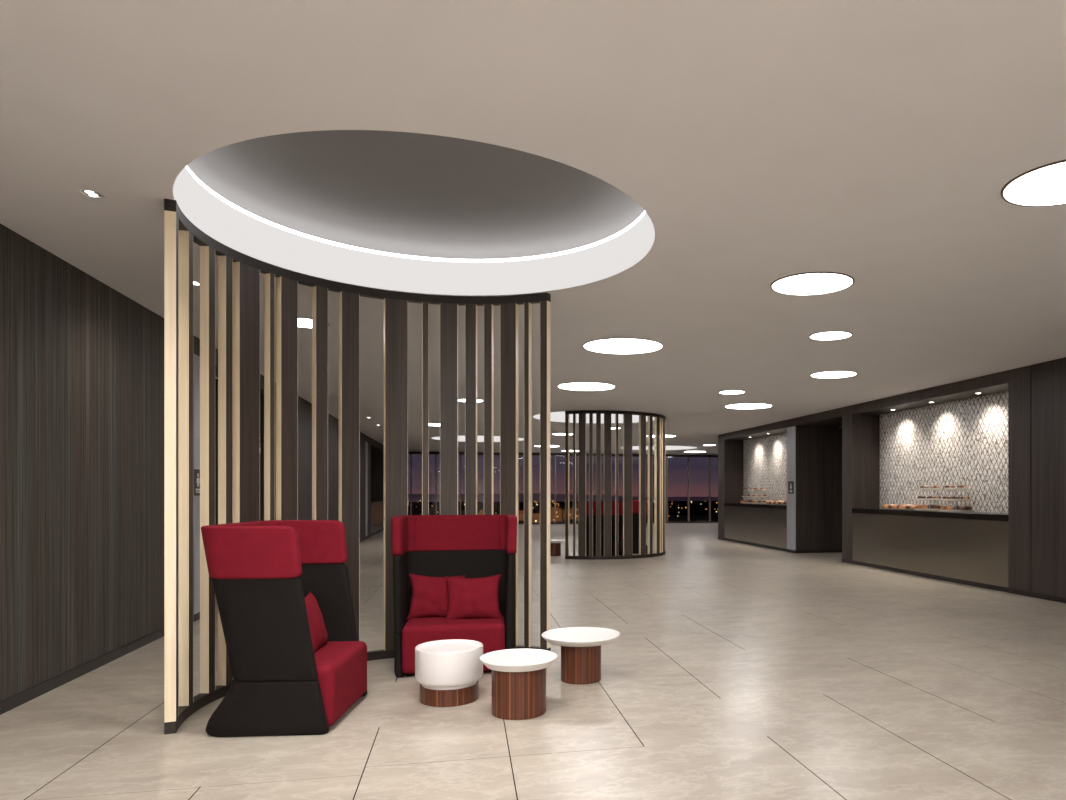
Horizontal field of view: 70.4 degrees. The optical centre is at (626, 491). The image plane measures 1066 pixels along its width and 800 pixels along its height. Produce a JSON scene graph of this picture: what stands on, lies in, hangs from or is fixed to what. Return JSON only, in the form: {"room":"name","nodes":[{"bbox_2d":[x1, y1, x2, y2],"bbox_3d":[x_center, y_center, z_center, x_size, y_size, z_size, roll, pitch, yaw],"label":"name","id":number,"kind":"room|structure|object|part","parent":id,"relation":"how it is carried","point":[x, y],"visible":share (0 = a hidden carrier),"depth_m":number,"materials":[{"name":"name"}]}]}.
{"room":"lobby lounge","nodes":[
{"label":"lobby lounge","id":0,"kind":"room"},
{"bbox_2d":[0,224,193,701],"bbox_3d":[-3.760,-0.164,1.670,0.300,3.427,14.860,0,0,-12],"label":"wall","id":1,"kind":"structure","parent":0,"point":[82,361],"depth_m":6.16,"materials":[{"name":"dark wood veneer"}]},
{"bbox_2d":[0,534,370,714],"bbox_3d":[-6.380,1.508,14.475,0.016,0.085,41.000,0,0,-12],"label":"baseboard","id":2,"kind":"structure","parent":1,"relation":"attached to","point":[10,703],"depth_m":6.24,"materials":[{"name":"black wood"}]},
{"bbox_2d":[193,469,199,495],"bbox_3d":[-5.205,-0.115,9.072,0.008,0.320,0.320,0,0,-12],"label":"restroom sign","id":3,"kind":"object","parent":1,"relation":"attached to","point":[196,472],"visible":0.72,"depth_m":9.02,"materials":[{"name":"grey metal"}]},
{"bbox_2d":[194,336,199,613],"bbox_3d":[-5.388,-0.206,9.175,0.306,3.342,0.500,0,0,-12],"label":"trim","id":4,"kind":"structure","parent":1,"relation":"attached to","point":[196,340],"depth_m":9.05,"materials":[{"name":"brown wood"}]},
{"bbox_2d":[215,348,382,538],"bbox_3d":[-10.381,-0.164,21.077,5.000,3.427,26.400,0,0,-12],"label":"wall","id":5,"kind":"structure","parent":0,"point":[375,449],"depth_m":15.65,"materials":[{"name":"brown wood"}]},
{"bbox_2d":[365,435,367,536],"bbox_3d":[-8.766,-0.206,24.728,0.306,3.342,0.550,0,0,-12],"label":"trim","id":6,"kind":"structure","parent":5,"relation":"attached to","point":[366,436],"depth_m":24.71,"materials":[{"name":"brown wood"}]},
{"bbox_2d":[408,451,717,523],"bbox_3d":[1.546,-0.164,37.232,25.170,3.427,0.170,0,0,-12],"label":"window","id":7,"kind":"structure","parent":5,"relation":"in","point":[409,452],"depth_m":36.43,"materials":[{"name":"brown metal"}]},
{"bbox_2d":[0,0,1065,454],"bbox_3d":[3.467,-1.879,16.615,30.170,0.003,41.000,0,0,-12],"label":"ceiling","id":8,"kind":"structure","parent":0,"point":[877,143],"depth_m":4.04,"materials":[{"name":"paint"}]},
{"bbox_2d":[77,189,104,197],"bbox_3d":[-3.364,-1.874,4.696,0.110,0.006,0.110,0,0,-12],"label":"recessed light","id":9,"kind":"object","parent":8,"relation":"in","point":[87,193],"visible":1,"depth_m":4.70,"materials":[{"name":"white paint"}]},
{"bbox_2d":[298,317,329,327],"bbox_3d":[-3.566,-1.872,8.283,0.506,0.010,0.506,0,0,-12],"label":"recessed light","id":10,"kind":"object","parent":8,"relation":"in","point":[302,322],"visible":0.22,"depth_m":8.25,"materials":[{"name":"white plastic"}]},
{"bbox_2d":[298,318,311,327],"bbox_3d":[-3.566,-1.873,8.283,0.470,0.006,0.470,0,0,-12],"label":"diffuser","id":11,"kind":"object","parent":10,"relation":"attached to","point":[302,322],"depth_m":8.25,"materials":[{"name":"white plastic"}]},
{"bbox_2d":[173,130,654,294],"bbox_3d":[-1.433,-2.245,5.516,3.707,0.729,3.707,0,0,-2],"label":"dome ceiling light","id":12,"kind":"object","parent":8,"relation":"attached to","point":[388,210],"visible":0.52,"depth_m":6.36,"materials":[{"name":"grey paint"}]},
{"bbox_2d":[429,423,439,425],"bbox_3d":[-5.311,-1.872,20.800,0.736,0.010,0.736,0,0,-12],"label":"recessed light","id":13,"kind":"object","parent":8,"relation":"in","point":[430,424],"visible":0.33,"depth_m":20.72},
{"bbox_2d":[458,436,464,441],"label":"dome ceiling light","id":14,"kind":"object","parent":8,"relation":"attached to","point":[460,438],"depth_m":27.84,"materials":[{"name":"grey paint"}]},
{"bbox_2d":[458,399,483,401],"bbox_3d":[-3.203,-1.872,15.311,0.536,0.010,0.536,0,0,-12],"label":"recessed light","id":15,"kind":"object","parent":8,"relation":"in","point":[460,400],"visible":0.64,"depth_m":15.29,"materials":[{"name":"white plastic"}]},
{"bbox_2d":[477,436,483,441],"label":"dome ceiling light","id":16,"kind":"object","parent":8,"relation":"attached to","point":[479,438],"depth_m":28.10,"materials":[{"name":"grey paint"}]},
{"bbox_2d":[550,411,578,422],"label":"dome ceiling light","id":17,"kind":"object","parent":8,"relation":"attached to","point":[557,416],"depth_m":20.12,"materials":[{"name":"grey paint"}]},
{"bbox_2d":[557,382,615,390],"bbox_3d":[-0.720,-1.872,13.285,1.036,0.010,1.036,0,0,-12],"label":"recessed light","id":18,"kind":"object","parent":8,"relation":"in","point":[579,386],"visible":1,"depth_m":13.26,"materials":[{"name":"white plastic"}]},
{"bbox_2d":[586,414,595,422],"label":"dome ceiling light","id":19,"kind":"object","parent":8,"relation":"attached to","point":[587,415],"depth_m":20.48,"materials":[{"name":"grey paint"}]},
{"bbox_2d":[583,338,662,353],"bbox_3d":[-0.051,-1.872,9.618,1.036,0.010,1.036,0,0,-12],"label":"recessed light","id":20,"kind":"object","parent":8,"relation":"in","point":[608,345],"visible":1,"depth_m":9.55,"materials":[{"name":"white plastic"}]},
{"bbox_2d":[621,446,696,449],"bbox_3d":[1.355,-2.245,31.915,3.707,0.729,3.707,0,0,-33],"label":"dome ceiling light","id":21,"kind":"object","parent":8,"relation":"attached to","point":[633,447],"visible":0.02,"depth_m":33.26,"materials":[{"name":"grey paint"}]},
{"bbox_2d":[719,390,744,393],"bbox_3d":[1.971,-1.872,14.043,0.500,0.010,0.500,0,0,-12],"label":"recessed light","id":22,"kind":"object","parent":8,"relation":"in","point":[727,391],"visible":1,"depth_m":14.06,"materials":[{"name":"white plastic"}]},
{"bbox_2d":[720,391,743,393],"bbox_3d":[1.971,-1.873,14.043,0.464,0.006,0.464,0,0,-12],"label":"diffuser","id":23,"kind":"object","parent":22,"relation":"attached to","point":[721,392],"depth_m":14.06,"materials":[{"name":"white plastic"}]},
{"bbox_2d":[725,403,772,408],"bbox_3d":[2.652,-1.872,16.328,1.036,0.010,1.036,0,0,-12],"label":"recessed light","id":24,"kind":"object","parent":8,"relation":"in","point":[743,405],"visible":1,"depth_m":16.36,"materials":[{"name":"white plastic"}]},
{"bbox_2d":[770,272,854,295],"bbox_3d":[1.667,-1.872,6.742,0.736,0.010,0.736,0,0,-12],"label":"recessed light","id":25,"kind":"object","parent":8,"relation":"in","point":[810,283],"visible":1,"depth_m":6.71,"materials":[{"name":"white plastic"}]},
{"bbox_2d":[809,331,852,339],"bbox_3d":[2.438,-1.872,8.961,0.506,0.010,0.506,0,0,-12],"label":"recessed light","id":26,"kind":"object","parent":8,"relation":"in","point":[826,335],"visible":1,"depth_m":8.94,"materials":[{"name":"white plastic"}]},
{"bbox_2d":[810,371,856,377],"bbox_3d":[3.293,-1.872,11.931,0.726,0.010,0.726,0,0,-12],"label":"recessed light","id":27,"kind":"object","parent":8,"relation":"in","point":[826,374],"visible":1,"depth_m":11.91,"materials":[{"name":"white plastic"}]},
{"bbox_2d":[1001,160,1065,206],"bbox_3d":[2.674,-1.872,4.531,0.736,0.010,0.736,0,0,-12],"label":"recessed light","id":28,"kind":"object","parent":8,"relation":"in","point":[1045,185],"visible":1,"depth_m":4.59,"materials":[{"name":"white plastic"}]},
{"bbox_2d":[0,523,1065,799],"bbox_3d":[3.467,1.610,16.615,30.170,0.121,41.000,0,0,-12],"label":"floor","id":29,"kind":"structure","parent":0,"point":[733,670],"depth_m":5.26,"materials":[{"name":"beige tile"}]},
{"bbox_2d":[201,520,366,736],"bbox_3d":[-2.331,0.882,5.207,0.817,1.335,1.073,0,0,-4],"label":"chair","id":30,"kind":"object","parent":29,"relation":"on","point":[262,573],"visible":0.99,"depth_m":4.72,"materials":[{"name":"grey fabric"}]},
{"bbox_2d":[305,591,327,652],"bbox_3d":[-2.258,0.945,5.313,0.188,0.429,0.525,0,0,-5],"label":"cushion","id":31,"kind":"object","parent":30,"relation":"on","point":[319,635],"visible":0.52,"depth_m":5.29,"materials":[{"name":"red fabric"}]},
{"bbox_3d":[-2.229,1.321,5.215,0.612,0.406,0.852,0,0,-4],"label":"seat","id":32,"kind":"part","parent":30,"relation":"part of","materials":[{"name":"red fabric"}]},
{"bbox_2d":[164,198,550,734],"bbox_3d":[-2.236,-0.163,6.319,1.144,3.426,3.217,0,0,44],"label":"slatted screen","id":33,"kind":"object","parent":29,"relation":"on","point":[238,273],"visible":0.67,"depth_m":6.29,"materials":[{"name":"brown wood"}]},
{"bbox_3d":[-2.236,-1.839,6.319,1.144,0.074,3.217,0,0,44],"label":"rail","id":34,"kind":"part","parent":33,"relation":"part of","materials":[{"name":"brown wood"}]},
{"bbox_3d":[-2.236,1.512,6.319,1.144,0.075,3.217,0,0,44],"label":"rail","id":35,"kind":"part","parent":33,"relation":"part of","materials":[{"name":"brown wood"}]},
{"bbox_2d":[371,501,382,535],"bbox_3d":[-9.614,0.950,27.793,0.661,1.200,3.994,0,0,-12],"label":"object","id":36,"kind":"structure","parent":29,"relation":"on","point":[376,506],"depth_m":27.64,"materials":[{"name":"brown wood"}]},
{"bbox_2d":[371,501,382,504],"bbox_3d":[-9.614,0.403,27.793,0.661,0.105,3.994,0,0,-12],"label":"countertop","id":37,"kind":"structure","parent":36,"relation":"on","point":[372,502],"depth_m":27.56,"materials":[{"name":"black stone"}]},
{"bbox_2d":[415,639,482,706],"bbox_3d":[-1.329,1.350,5.598,0.496,0.400,0.496,0,0,-12],"label":"stool","id":38,"kind":"object","parent":29,"relation":"on","point":[448,672],"visible":1,"depth_m":5.41,"materials":[{"name":"white leather"},{"name":"reddish-brown wood"}]},
{"bbox_2d":[391,515,516,677],"bbox_3d":[-1.527,0.882,6.679,1.073,1.335,0.817,0,0,-10],"label":"chair","id":39,"kind":"object","parent":29,"relation":"on","point":[472,546],"visible":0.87,"depth_m":6.85,"materials":[{"name":"red fabric"}]},
{"bbox_2d":[406,573,465,619],"bbox_3d":[-1.714,0.945,6.731,0.507,0.433,0.188,0,0,-8],"label":"cushion","id":40,"kind":"object","parent":39,"relation":"on","point":[429,598],"visible":0.77,"depth_m":6.66,"materials":[{"name":"red fabric"}]},
{"bbox_3d":[-1.509,1.321,6.579,0.852,0.406,0.612,0,0,-10],"label":"seat","id":41,"kind":"part","parent":39,"relation":"part of","materials":[{"name":"red fabric"}]},
{"bbox_2d":[445,574,501,618],"bbox_3d":[-1.365,0.945,6.655,0.527,0.421,0.186,0,0,-4],"label":"cushion","id":42,"kind":"object","parent":39,"relation":"on","point":[468,598],"visible":0.99,"depth_m":6.60,"materials":[{"name":"red fabric"}]},
{"bbox_2d":[480,648,557,719],"bbox_3d":[-0.761,1.354,5.269,0.544,0.392,0.544,0,0,-12],"label":"side table","id":43,"kind":"object","parent":29,"relation":"on","point":[518,675],"visible":1,"depth_m":5.12,"materials":[{"name":"white paint"}]},
{"bbox_2d":[550,539,564,555],"bbox_3d":[-1.776,1.361,18.210,0.650,0.378,0.650,0,0,-12],"label":"side table","id":44,"kind":"object","parent":29,"relation":"on","point":[555,544],"visible":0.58,"depth_m":18.06,"materials":[{"name":"white paint"}]},
{"bbox_2d":[541,627,619,684],"bbox_3d":[-0.380,1.361,6.182,0.650,0.378,0.650,0,0,-12],"label":"side table","id":45,"kind":"object","parent":29,"relation":"on","point":[580,646],"visible":1,"depth_m":6.05,"materials":[{"name":"white paint"}]},
{"bbox_2d":[577,501,622,555],"bbox_3d":[-0.629,0.882,17.713,1.073,1.335,0.817,0,0,-10],"label":"chair","id":46,"kind":"object","parent":29,"relation":"on","point":[620,503],"visible":0.53,"depth_m":17.42,"materials":[{"name":"red fabric"}]},
{"bbox_2d":[565,410,665,559],"bbox_3d":[0.080,-0.163,18.074,1.144,3.426,3.217,0,0,44],"label":"slatted screen","id":47,"kind":"object","parent":29,"relation":"on","point":[659,420],"visible":1,"depth_m":17.29,"materials":[{"name":"brown wood"}]},
{"bbox_3d":[0.080,-1.839,18.074,1.144,0.074,3.217,0,0,44],"label":"rail","id":48,"kind":"part","parent":47,"relation":"part of","materials":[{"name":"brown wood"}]},
{"bbox_3d":[0.080,1.512,18.074,1.144,0.075,3.217,0,0,44],"label":"rail","id":49,"kind":"part","parent":47,"relation":"part of","materials":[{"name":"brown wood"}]},
{"bbox_2d":[621,500,647,553],"bbox_3d":[0.175,0.882,19.185,0.817,1.335,1.073,0,0,-4],"label":"chair","id":50,"kind":"object","parent":29,"relation":"on","point":[635,503],"visible":0.22,"depth_m":18.68,"materials":[{"name":"red fabric"}]},
{"bbox_2d":[724,503,786,551],"bbox_3d":[3.959,0.950,21.838,0.661,1.200,4.814,0,0,-12],"label":"counter","id":51,"kind":"object","parent":29,"relation":"on","point":[761,525],"depth_m":21.39,"materials":[{"name":"black stone"}]},
{"bbox_2d":[741,486,753,502],"bbox_3d":[3.731,0.071,22.863,0.513,0.556,0.513,0,0,-12],"label":"cake stand","id":52,"kind":"object","parent":51,"relation":"on","point":[749,486],"visible":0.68,"depth_m":22.70,"materials":[{"name":"ceramic"}]},
{"bbox_2d":[724,503,786,509],"bbox_3d":[3.959,0.403,21.838,0.661,0.105,4.814,0,0,-12],"label":"countertop","id":53,"kind":"structure","parent":51,"relation":"on","point":[769,506],"depth_m":21.43,"materials":[{"name":"black stone"}]},
{"bbox_2d":[750,485,766,503],"bbox_3d":[3.901,0.071,22.081,0.513,0.556,0.513,0,0,-12],"label":"cake stand","id":54,"kind":"object","parent":51,"relation":"on","point":[759,489],"visible":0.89,"depth_m":21.93,"materials":[{"name":"ceramic"}]},
{"bbox_2d":[852,508,1007,591],"bbox_3d":[5.681,0.950,13.908,0.661,1.200,4.744,0,0,-12],"label":"counter","id":55,"kind":"object","parent":29,"relation":"on","point":[966,548],"depth_m":13.28,"materials":[{"name":"black stone"}]},
{"bbox_2d":[885,508,914,509],"bbox_3d":[5.516,0.338,14.931,0.420,0.024,1.280,0,0,-12],"label":"serving platter","id":56,"kind":"object","parent":55,"relation":"on","point":[885,508],"visible":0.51,"depth_m":14.79,"materials":[{"name":"ceramic"}]},
{"bbox_2d":[915,481,941,510],"bbox_3d":[5.672,0.071,14.024,0.540,0.556,0.540,0,0,-12],"label":"cake stand","id":57,"kind":"object","parent":55,"relation":"on","point":[929,482],"visible":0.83,"depth_m":13.87,"materials":[{"name":"ceramic"}]},
{"bbox_2d":[920,504,927,508],"bbox_3d":[5.519,0.276,13.903,0.135,0.090,0.128,0,0,24],"label":"pastry","id":58,"kind":"object","parent":57,"relation":"on","point":[923,506],"visible":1,"depth_m":13.86,"materials":[{"name":"orange food"}]},
{"bbox_3d":[5.672,0.329,14.024,0.540,0.040,0.540,0,0,-12],"label":"tier plate","id":59,"kind":"part","parent":57,"relation":"part of","materials":[{"name":"ceramic"}]},
{"bbox_3d":[5.672,0.139,14.024,0.470,0.040,0.470,0,0,-12],"label":"tier plate","id":60,"kind":"part","parent":57,"relation":"part of","materials":[{"name":"ceramic"}]},
{"bbox_3d":[5.672,-0.056,14.024,0.360,0.040,0.360,0,0,-12],"label":"tier plate","id":61,"kind":"part","parent":57,"relation":"part of","materials":[{"name":"ceramic"}]},
{"bbox_2d":[852,508,1007,521],"bbox_3d":[5.681,0.403,13.908,0.661,0.105,4.744,0,0,-12],"label":"countertop","id":62,"kind":"structure","parent":55,"relation":"on","point":[991,516],"depth_m":13.23,"materials":[{"name":"black stone"}]},
{"bbox_2d":[938,481,973,511],"bbox_3d":[5.822,0.071,13.238,0.605,0.556,0.605,0,0,-12],"label":"cake stand","id":63,"kind":"object","parent":55,"relation":"on","point":[955,488],"visible":0.95,"depth_m":13.06,"materials":[{"name":"ceramic"}]},
{"bbox_3d":[5.822,-0.056,13.238,0.403,0.040,0.403,0,0,-12],"label":"tier plate","id":64,"kind":"part","parent":63,"relation":"part of","materials":[{"name":"ceramic"}]},
{"bbox_3d":[5.822,0.139,13.238,0.526,0.040,0.526,0,0,-12],"label":"tier plate","id":65,"kind":"part","parent":63,"relation":"part of","materials":[{"name":"ceramic"}]},
{"bbox_3d":[5.822,0.329,13.238,0.605,0.040,0.605,0,0,-12],"label":"tier plate","id":66,"kind":"part","parent":63,"relation":"part of","materials":[{"name":"ceramic"}]},
{"bbox_3d":[5.822,0.057,13.238,0.040,0.528,0.040,0,0,-12],"label":"post","id":67,"kind":"part","parent":63,"relation":"part of","materials":[{"name":"silver metal"}]},
{"bbox_2d":[957,505,964,509],"bbox_3d":[5.820,0.277,13.019,0.130,0.089,0.131,0,0,-5],"label":"pastry","id":68,"kind":"object","parent":63,"relation":"on","point":[961,507],"visible":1,"depth_m":12.97,"materials":[{"name":"brown food"}]},
{"bbox_2d":[743,432,786,500],"bbox_3d":[4.296,-0.565,21.912,0.020,2.230,4.820,0,0,-12],"label":"wall","id":69,"kind":"structure","parent":0,"point":[765,457],"depth_m":22.41,"materials":[{"name":"tile"}]},
{"bbox_2d":[718,357,1065,597],"bbox_3d":[8.473,-0.164,11.306,5.000,3.427,28.500,0,0,-12],"label":"wall","id":70,"kind":"structure","parent":0,"point":[838,450],"depth_m":13.59,"materials":[{"name":"brown wood"}]},
{"bbox_2d":[788,481,793,493],"bbox_3d":[4.201,-0.115,19.159,0.008,0.320,0.320,0,0,-12],"label":"restroom sign","id":71,"kind":"object","parent":70,"relation":"attached to","point":[790,483],"visible":1,"depth_m":19.15,"materials":[{"name":"grey metal"}]},
{"bbox_2d":[787,426,795,549],"bbox_3d":[4.213,-0.095,19.177,0.024,3.140,0.490,0,0,-12],"label":"trim","id":72,"kind":"structure","parent":70,"relation":"attached to","point":[791,431],"depth_m":19.14,"materials":[{"name":"grey metal"}]},
{"bbox_2d":[718,537,1065,602],"bbox_3d":[7.980,1.512,11.200,4.008,0.075,28.500,0,0,-12],"label":"baseboard","id":73,"kind":"structure","parent":70,"relation":"attached to","point":[1010,590],"depth_m":11.31,"materials":[{"name":"black wood"}]},
{"bbox_2d":[880,391,1007,512],"bbox_3d":[6.019,-0.565,13.982,0.020,2.230,4.750,0,0,-12],"label":"wall","id":74,"kind":"structure","parent":0,"point":[965,441],"depth_m":13.98,"materials":[{"name":"tile"}]},
{"label":"outside","id":75,"kind":"structure","parent":0,"visible":0},
{"bbox_2d":[408,501,717,522],"bbox_3d":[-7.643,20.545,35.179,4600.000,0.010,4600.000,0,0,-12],"label":"ground","id":76,"kind":"structure","parent":75,"point":[698,512],"depth_m":878.34,"materials":[{"name":"black"}]},
{"bbox_2d":[518,510,523,520],"bbox_3d":[-78.110,16.950,538.262,14.000,7.200,8.200,0,0,-8],"label":"lit building","id":77,"kind":"structure","parent":76,"relation":"on","point":[520,512],"depth_m":534.70,"materials":[{"name":"brown"}]},
{"bbox_2d":[533,513,539,522],"bbox_3d":[-60.160,17.450,500.296,12.000,6.200,8.200,0,0,-7],"label":"lit building","id":78,"kind":"structure","parent":76,"relation":"on","point":[536,516],"depth_m":496.45,"materials":[{"name":"brown"}]},
{"bbox_2d":[550,507,561,521],"bbox_3d":[-49.821,15.450,521.526,9.000,10.200,8.200,0,0,-5],"label":"lit building","id":79,"kind":"structure","parent":76,"relation":"on","point":[552,509],"depth_m":517.74,"materials":[{"name":"brown"}]},
{"bbox_2d":[408,493,717,501],"bbox_3d":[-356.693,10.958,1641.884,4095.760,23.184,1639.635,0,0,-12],"label":"hills","id":80,"kind":"structure","parent":76,"relation":"on","point":[536,496],"depth_m":1889.65,"materials":[{"name":"black"}]},
{"bbox_2d":[563,508,572,519],"bbox_3d":[-41.857,16.450,562.344,12.000,8.200,8.200,0,0,-4],"label":"lit building","id":81,"kind":"structure","parent":76,"relation":"on","point":[570,509],"depth_m":558.44,"materials":[{"name":"brown"}]}
]}

